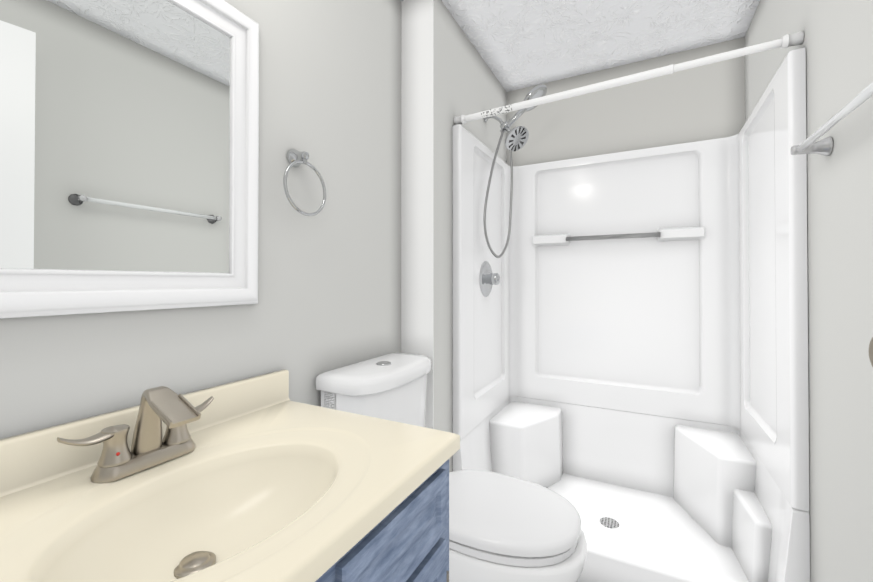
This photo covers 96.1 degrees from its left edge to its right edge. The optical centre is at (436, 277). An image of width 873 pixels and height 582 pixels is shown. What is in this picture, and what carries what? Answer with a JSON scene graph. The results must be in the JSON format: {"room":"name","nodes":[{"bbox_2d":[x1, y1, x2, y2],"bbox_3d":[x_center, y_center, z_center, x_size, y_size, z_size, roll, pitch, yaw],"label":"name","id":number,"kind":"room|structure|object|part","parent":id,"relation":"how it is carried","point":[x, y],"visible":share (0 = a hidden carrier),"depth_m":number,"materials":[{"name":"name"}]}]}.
{"room":"bathroom","nodes":[
{"label":"bathroom","id":0,"kind":"room"},
{"bbox_2d":[0,0,400,438],"bbox_3d":[-0.571,-0.016,0.986,0.100,2.364,1.620,0,-1,28],"label":"wall","id":1,"kind":"structure","parent":0,"point":[329,286],"depth_m":1.17,"materials":[{"name":"grey paint"}]},
{"bbox_2d":[0,0,258,318],"bbox_3d":[-0.608,-0.306,0.773,0.032,0.744,0.600,0,-1,28],"label":"mirror","id":2,"kind":"object","parent":1,"relation":"attached to","point":[129,151],"visible":0.96,"depth_m":0.78,"materials":[{"name":"white mirror"}]},
{"bbox_2d":[283,149,325,215],"bbox_3d":[-0.397,-0.281,1.152,0.054,0.202,0.162,0,-1,28],"label":"towel ring","id":3,"kind":"object","parent":1,"relation":"attached to","point":[296,158],"visible":1,"depth_m":1.14,"materials":[{"name":"silver metal"}]},
{"bbox_2d":[401,0,433,428],"bbox_3d":[-0.126,-0.011,1.669,0.255,2.364,0.004,0,-1,28],"label":"wall","id":4,"kind":"structure","parent":0,"point":[417,177],"depth_m":1.65,"materials":[{"name":"white paint"}]},
{"bbox_2d":[434,0,506,471],"bbox_3d":[0.128,-0.006,2.154,0.255,2.364,1.089,0,-1,28],"label":"wall","id":5,"kind":"structure","parent":0,"point":[466,82],"depth_m":1.74,"materials":[{"name":"grey paint"}]},
{"bbox_2d":[401,0,759,91],"bbox_3d":[0.001,-1.228,0.507,1.568,0.050,4.143,0,-1,28],"label":"ceiling","id":6,"kind":"structure","parent":0,"point":[519,44],"depth_m":1.89,"materials":[{"name":"white paint"}]},
{"bbox_2d":[507,37,744,165],"bbox_3d":[1.051,-0.006,2.228,1.313,2.364,0.100,0,-1,28],"label":"wall","id":7,"kind":"structure","parent":0,"point":[703,102],"depth_m":2.15,"materials":[{"name":"grey paint"}]},
{"bbox_2d":[745,0,872,581],"bbox_3d":[0.960,-0.019,0.745,0.100,2.364,2.613,0,-1,28],"label":"wall","id":8,"kind":"structure","parent":0,"point":[837,43],"depth_m":1.03,"materials":[{"name":"grey paint"}]},
{"bbox_2d":[791,82,872,155],"bbox_3d":[0.888,-0.361,0.807,0.080,0.052,0.682,0,-1,28],"label":"towel bar","id":9,"kind":"object","parent":8,"relation":"attached to","point":[810,145],"visible":0.98,"depth_m":0.96,"materials":[{"name":"silver metal"}]},
{"bbox_3d":[0.447,0.089,0.076,0.158,2.113,0.705,0,-1,28],"label":"door leaf","id":10,"kind":"structure","parent":8,"relation":"in","visible":0},
{"bbox_2d":[868,337,872,366],"bbox_3d":[0.536,0.076,0.357,0.194,0.064,0.064,0,-1,18],"label":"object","id":11,"kind":"structure","parent":10,"relation":"attached to","point":[870,350],"depth_m":0.41,"materials":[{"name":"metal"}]},
{"bbox_3d":[0.001,1.186,0.486,1.568,0.050,4.143,0,-1,28],"label":"floor","id":12,"kind":"structure","parent":0,"visible":0},
{"bbox_2d":[0,369,459,581],"bbox_3d":[-0.377,0.681,0.640,0.554,0.963,0.794,0,-1,28],"label":"bathroom vanity","id":13,"kind":"object","parent":12,"relation":"on","point":[262,478],"visible":1,"depth_m":0.68,"materials":[{"name":"beige ceramic"}]},
{"bbox_2d":[57,386,213,482],"bbox_3d":[-0.494,0.271,0.706,0.150,0.141,0.250,0,-1,28],"label":"faucet","id":14,"kind":"object","parent":13,"relation":"on","point":[151,459],"depth_m":0.70,"materials":[{"name":"silver metal"}]},
{"bbox_2d":[316,353,586,581],"bbox_3d":[0.069,0.732,1.240,0.764,0.872,0.458,0,-1,28],"label":"toilet","id":15,"kind":"object","parent":12,"relation":"on","point":[504,528],"visible":0.56,"depth_m":1.14,"materials":[{"name":"white ceramic"}]},
{"bbox_3d":[-0.175,0.515,1.370,0.214,0.427,0.458,0,-1,28],"label":"tank","id":16,"kind":"part","parent":15,"relation":"part of","materials":[{"name":"white ceramic"}]},
{"bbox_3d":[0.177,0.699,1.184,0.487,0.060,0.374,0,-1,28],"label":"seat","id":17,"kind":"part","parent":15,"relation":"part of","materials":[{"name":"white plastic"}]},
{"bbox_2d":[452,46,809,581],"bbox_3d":[0.794,0.093,1.845,1.208,2.161,0.810,0,-1,28],"label":"shower stall","id":18,"kind":"object","parent":12,"relation":"on","point":[630,356],"visible":1,"depth_m":1.99,"materials":[{"name":"white plastic"}]},
{"bbox_2d":[454,31,803,124],"bbox_3d":[0.623,-0.741,1.524,1.210,0.077,0.042,0,-1,28],"label":"curtain rod","id":19,"kind":"object","parent":18,"relation":"attached to","point":[788,40],"visible":0.94,"depth_m":1.45,"materials":[{"name":"white metal"}]}
]}

